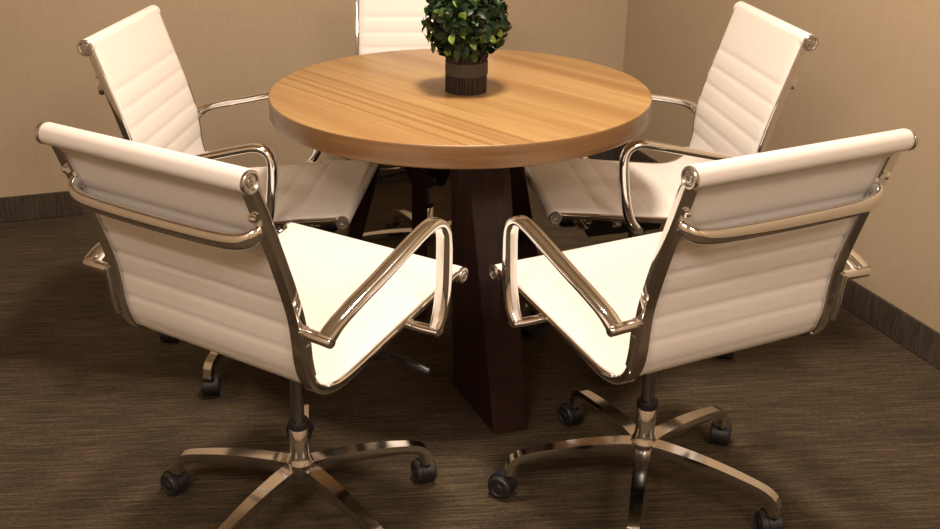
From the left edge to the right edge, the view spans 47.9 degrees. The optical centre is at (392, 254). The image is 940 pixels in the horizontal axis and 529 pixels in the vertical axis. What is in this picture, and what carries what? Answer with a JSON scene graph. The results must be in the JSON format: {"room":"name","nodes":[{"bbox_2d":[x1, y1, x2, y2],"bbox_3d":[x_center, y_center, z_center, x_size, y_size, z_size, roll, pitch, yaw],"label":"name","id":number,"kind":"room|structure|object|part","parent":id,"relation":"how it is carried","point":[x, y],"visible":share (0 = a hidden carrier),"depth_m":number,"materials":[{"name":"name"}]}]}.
{"room":"office","nodes":[
{"label":"office","id":0,"kind":"room"},
{"bbox_2d":[0,0,627,196],"bbox_3d":[-0.853,-1.454,3.558,3.900,2.700,0.100,-7,24,-14],"label":"wall","id":1,"kind":"structure","parent":0,"point":[225,49],"depth_m":3.87,"materials":[{"name":"beige paint"}]},
{"bbox_2d":[0,148,615,222],"bbox_3d":[-0.829,-0.239,4.026,3.692,0.097,0.008,-7,24,-14],"label":"baseboard","id":2,"kind":"structure","parent":1,"relation":"attached to","point":[53,204],"depth_m":3.90,"materials":[{"name":"wood"}]},
{"bbox_2d":[0,159,939,528],"bbox_3d":[-0.049,0.931,1.550,3.900,0.100,5.900,-7,24,-14],"label":"floor","id":3,"kind":"structure","parent":0,"point":[841,421],"depth_m":2.60,"materials":[{"name":"carpet"}]},
{"bbox_2d":[77,4,378,395],"bbox_3d":[-0.383,-0.160,2.802,0.634,0.915,0.620,3,24,8],"label":"office chair","id":4,"kind":"object","parent":3,"relation":"on","point":[135,61],"visible":0.49,"depth_m":2.69,"materials":[{"name":"white leather"}]},
{"bbox_3d":[-0.630,-0.392,2.730,0.144,0.424,0.455,3,24,8],"label":"backrest","id":5,"kind":"part","parent":4,"relation":"part of","materials":[{"name":"white leather"}]},
{"bbox_3d":[-0.418,0.232,2.799,0.037,0.082,0.284,10,25,23],"label":"leg","id":6,"kind":"part","parent":4,"relation":"part of","materials":[{"name":"silver metal"}]},
{"bbox_3d":[-0.418,-0.264,2.513,0.604,0.459,0.028,3,24,8],"label":"rail","id":7,"kind":"part","parent":4,"relation":"part of","materials":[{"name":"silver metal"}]},
{"bbox_3d":[-0.455,-0.163,2.514,0.382,0.238,0.079,3,24,8],"label":"armrest","id":8,"kind":"part","parent":4,"relation":"part of","materials":[{"name":"silver metal"}]},
{"bbox_3d":[-0.356,-0.435,2.907,0.604,0.459,0.028,3,24,8],"label":"rail","id":9,"kind":"part","parent":4,"relation":"part of","materials":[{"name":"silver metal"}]},
{"bbox_3d":[-0.380,-0.369,2.988,0.382,0.238,0.079,3,24,8],"label":"armrest","id":10,"kind":"part","parent":4,"relation":"part of","materials":[{"name":"silver metal"}]},
{"bbox_3d":[-0.321,-0.169,2.778,0.504,0.062,0.455,3,24,8],"label":"seat","id":11,"kind":"part","parent":4,"relation":"part of","materials":[{"name":"white leather"}]},
{"bbox_2d":[35,122,467,528],"bbox_3d":[-0.230,0.147,2.073,0.621,0.927,0.651,15,28,32],"label":"office chair","id":12,"kind":"object","parent":3,"relation":"on","point":[192,247],"visible":1,"depth_m":1.87,"materials":[{"name":"white leather"}]},
{"bbox_3d":[-0.453,-0.023,2.130,0.079,0.238,0.382,15,30,32],"label":"armrest","id":13,"kind":"part","parent":12,"relation":"part of","materials":[{"name":"silver metal"}]},
{"bbox_3d":[-0.363,-0.001,1.782,0.455,0.424,0.144,15,30,32],"label":"backrest","id":14,"kind":"part","parent":12,"relation":"part of","materials":[{"name":"white leather"}]},
{"bbox_3d":[-0.402,-0.108,2.091,0.028,0.459,0.604,15,30,32],"label":"rail","id":15,"kind":"part","parent":12,"relation":"part of","materials":[{"name":"silver metal"}]},
{"bbox_3d":[-0.349,0.456,2.280,0.284,0.082,0.037,6,24,14],"label":"leg","id":16,"kind":"part","parent":12,"relation":"part of","materials":[{"name":"silver metal"}]},
{"bbox_3d":[-0.282,0.525,2.120,0.037,0.082,0.284,14,27,30],"label":"leg","id":17,"kind":"part","parent":12,"relation":"part of","materials":[{"name":"silver metal"}]},
{"bbox_3d":[-0.180,0.089,2.108,0.455,0.062,0.504,15,30,32],"label":"seat","id":18,"kind":"part","parent":12,"relation":"part of","materials":[{"name":"white leather"}]},
{"bbox_3d":[-0.204,0.408,2.388,0.037,0.082,0.284,-2,23,-3],"label":"leg","id":19,"kind":"part","parent":12,"relation":"part of","materials":[{"name":"silver metal"}]},
{"bbox_3d":[-0.095,0.519,2.128,0.037,0.082,0.284,-18,29,-35],"label":"leg","id":20,"kind":"part","parent":12,"relation":"part of","materials":[{"name":"silver metal"}]},
{"bbox_3d":[-0.044,-0.014,1.864,0.028,0.459,0.604,15,30,32],"label":"rail","id":21,"kind":"part","parent":12,"relation":"part of","materials":[{"name":"silver metal"}]},
{"bbox_3d":[-0.047,0.447,2.293,0.284,0.082,0.037,-9,25,-19],"label":"leg","id":22,"kind":"part","parent":12,"relation":"part of","materials":[{"name":"silver metal"}]},
{"bbox_3d":[-0.023,0.091,1.857,0.079,0.238,0.382,15,30,32],"label":"armrest","id":23,"kind":"part","parent":12,"relation":"part of","materials":[{"name":"silver metal"}]},
{"bbox_3d":[-0.079,0.189,2.070,0.154,0.026,0.019,10,26,24],"label":"lever","id":24,"kind":"part","parent":12,"relation":"part of","materials":[{"name":"black plastic"}]},
{"bbox_3d":[-0.017,0.199,2.122,0.203,0.052,0.019,11,26,25],"label":"lever","id":25,"kind":"part","parent":12,"relation":"part of","materials":[{"name":"black plastic"}]},
{"bbox_2d":[347,0,497,245],"bbox_3d":[0.103,-0.373,3.307,0.613,0.896,0.656,0,23,1],"label":"office chair","id":26,"kind":"object","parent":3,"relation":"on","point":[381,25],"visible":0.09,"depth_m":3.41,"materials":[{"name":"white leather"}]},
{"bbox_3d":[-0.110,-0.564,3.238,0.028,0.459,0.604,0,23,1],"label":"rail","id":27,"kind":"part","parent":26,"relation":"part of","materials":[{"name":"silver metal"}]},
{"bbox_3d":[-0.047,-0.040,3.421,0.284,0.082,0.037,-1,23,-2],"label":"leg","id":28,"kind":"part","parent":26,"relation":"part of","materials":[{"name":"silver metal"}]},
{"bbox_3d":[-0.043,-0.234,3.234,0.203,0.052,0.019,-1,23,-2],"label":"lever","id":29,"kind":"part","parent":26,"relation":"part of","materials":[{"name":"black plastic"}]},
{"bbox_3d":[0.058,-0.103,3.562,0.037,0.082,0.284,-9,25,-18],"label":"leg","id":30,"kind":"part","parent":26,"relation":"part of","materials":[{"name":"silver metal"}]},
{"bbox_3d":[0.111,-0.691,3.447,0.455,0.424,0.144,0,23,1],"label":"backrest","id":31,"kind":"part","parent":26,"relation":"part of","materials":[{"name":"white leather"}]},
{"bbox_3d":[0.243,-0.010,3.343,0.284,0.082,0.037,15,28,31],"label":"leg","id":32,"kind":"part","parent":26,"relation":"part of","materials":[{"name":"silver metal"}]},
{"bbox_2d":[268,48,651,433],"bbox_3d":[0.169,-0.078,2.812,0.957,0.746,0.957,0,23,1],"label":"round table","id":33,"kind":"object","parent":3,"relation":"on","point":[395,108],"visible":0.88,"depth_m":2.54,"materials":[{"name":"brown wood"}]},
{"bbox_3d":[-0.081,-0.145,3.042,0.213,0.692,0.049,3,24,8],"label":"leg","id":34,"kind":"part","parent":33,"relation":"part of","materials":[{"name":"brown wood"}]},
{"bbox_3d":[0.075,-0.113,2.964,0.046,0.692,0.184,0,23,1],"label":"leg","id":35,"kind":"part","parent":33,"relation":"part of","materials":[{"name":"brown wood"}]},
{"bbox_2d":[421,0,511,95],"bbox_3d":[0.181,-0.542,2.587,0.224,0.284,0.221,0,23,1],"label":"potted plant","id":36,"kind":"object","parent":33,"relation":"on","point":[464,32],"visible":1,"depth_m":2.53,"materials":[{"name":"green plant"}]},
{"bbox_3d":[0.182,-0.467,2.623,0.103,0.118,0.105,0,23,1],"label":"bark pot","id":37,"kind":"part","parent":36,"relation":"part of","materials":[{"name":"brown wood"}]},
{"bbox_3d":[0.225,0.035,2.617,0.131,0.692,0.426,-5,24,-9],"label":"leg","id":38,"kind":"part","parent":33,"relation":"part of","materials":[{"name":"brown wood"}]},
{"bbox_3d":[0.360,-0.108,2.946,0.251,0.692,0.096,-15,27,-30],"label":"leg","id":39,"kind":"part","parent":33,"relation":"part of","materials":[{"name":"brown wood"}]},
{"bbox_2d":[520,1,818,382],"bbox_3d":[0.674,-0.191,2.865,0.645,0.901,0.626,-2,23,-3],"label":"office chair","id":40,"kind":"object","parent":3,"relation":"on","point":[758,58],"visible":0.63,"depth_m":2.75,"materials":[{"name":"white leather"}]},
{"bbox_3d":[0.507,0.141,2.988,0.284,0.082,0.037,-1,23,-2],"label":"leg","id":41,"kind":"part","parent":40,"relation":"part of","materials":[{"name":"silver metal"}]},
{"bbox_3d":[0.625,-0.186,2.851,0.504,0.051,0.455,-2,23,-3],"label":"seat","id":42,"kind":"part","parent":40,"relation":"part of","materials":[{"name":"white leather"}]},
{"bbox_3d":[0.702,-0.387,3.054,0.382,0.238,0.079,-4,23,-2],"label":"armrest","id":43,"kind":"part","parent":40,"relation":"part of","materials":[{"name":"silver metal"}]},
{"bbox_3d":[0.670,-0.453,2.976,0.604,0.459,0.028,-4,23,-2],"label":"rail","id":44,"kind":"part","parent":40,"relation":"part of","materials":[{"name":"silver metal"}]},
{"bbox_3d":[0.735,-0.180,2.576,0.382,0.238,0.079,-4,23,-2],"label":"armrest","id":45,"kind":"part","parent":40,"relation":"part of","materials":[{"name":"silver metal"}]},
{"bbox_3d":[0.697,-0.281,2.578,0.604,0.459,0.028,-4,23,-2],"label":"rail","id":46,"kind":"part","parent":40,"relation":"part of","materials":[{"name":"silver metal"}]},
{"bbox_3d":[0.928,-0.412,2.774,0.130,0.428,0.455,-2,23,-3],"label":"backrest","id":47,"kind":"part","parent":40,"relation":"part of","materials":[{"name":"white leather"}]},
{"bbox_2d":[488,128,917,528],"bbox_3d":[0.551,0.118,2.160,0.636,0.896,0.684,-11,25,-22],"label":"office chair","id":48,"kind":"object","parent":3,"relation":"on","point":[751,250],"visible":1,"depth_m":1.92,"materials":[{"name":"white leather"}]},
{"bbox_3d":[0.386,0.441,2.296,0.284,0.082,0.037,-1,23,-2],"label":"leg","id":49,"kind":"part","parent":48,"relation":"part of","materials":[{"name":"silver metal"}]},
{"bbox_3d":[0.327,0.083,1.970,0.079,0.238,0.382,-11,25,-22],"label":"armrest","id":50,"kind":"part","parent":48,"relation":"part of","materials":[{"name":"silver metal"}]},
{"bbox_3d":[0.353,-0.021,1.976,0.028,0.459,0.604,-11,25,-22],"label":"rail","id":51,"kind":"part","parent":48,"relation":"part of","materials":[{"name":"silver metal"}]},
{"bbox_3d":[0.491,0.379,2.437,0.037,0.082,0.284,-9,25,-18],"label":"leg","id":52,"kind":"part","parent":48,"relation":"part of","materials":[{"name":"silver metal"}]},
{"bbox_3d":[0.501,0.499,2.160,0.037,0.082,0.284,6,24,15],"label":"leg","id":53,"kind":"part","parent":48,"relation":"part of","materials":[{"name":"silver metal"}]},
{"bbox_3d":[0.527,0.096,2.188,0.455,0.062,0.504,-11,25,-22],"label":"seat","id":54,"kind":"part","parent":48,"relation":"part of","materials":[{"name":"white leather"}]},
{"bbox_3d":[0.670,0.398,2.389,0.284,0.082,0.037,-18,29,-34],"label":"leg","id":55,"kind":"part","parent":48,"relation":"part of","materials":[{"name":"silver metal"}]},
{"bbox_3d":[0.677,0.472,2.218,0.284,0.082,0.037,14,28,31],"label":"leg","id":56,"kind":"part","parent":48,"relation":"part of","materials":[{"name":"silver metal"}]},
{"bbox_3d":[0.651,0.000,1.836,0.455,0.424,0.144,-11,25,-22],"label":"backrest","id":57,"kind":"part","parent":48,"relation":"part of","materials":[{"name":"white leather"}]},
{"bbox_3d":[0.750,-0.095,2.136,0.028,0.459,0.604,-11,25,-22],"label":"rail","id":58,"kind":"part","parent":48,"relation":"part of","materials":[{"name":"silver metal"}]},
{"bbox_3d":[0.804,-0.006,2.163,0.079,0.238,0.382,-11,25,-22],"label":"armrest","id":59,"kind":"part","parent":48,"relation":"part of","materials":[{"name":"silver metal"}]},
{"bbox_2d":[623,0,939,332],"bbox_3d":[1.765,-0.576,1.462,0.100,2.700,5.700,-7,24,-14],"label":"wall","id":60,"kind":"structure","parent":0,"point":[874,67],"depth_m":3.01,"materials":[{"name":"beige paint"}]},
{"bbox_2d":[615,143,939,369],"bbox_3d":[1.726,0.625,1.965,0.008,0.097,5.700,-7,24,-14],"label":"baseboard","id":61,"kind":"structure","parent":60,"relation":"attached to","point":[898,325],"depth_m":2.99,"materials":[{"name":"wood"}]}
]}

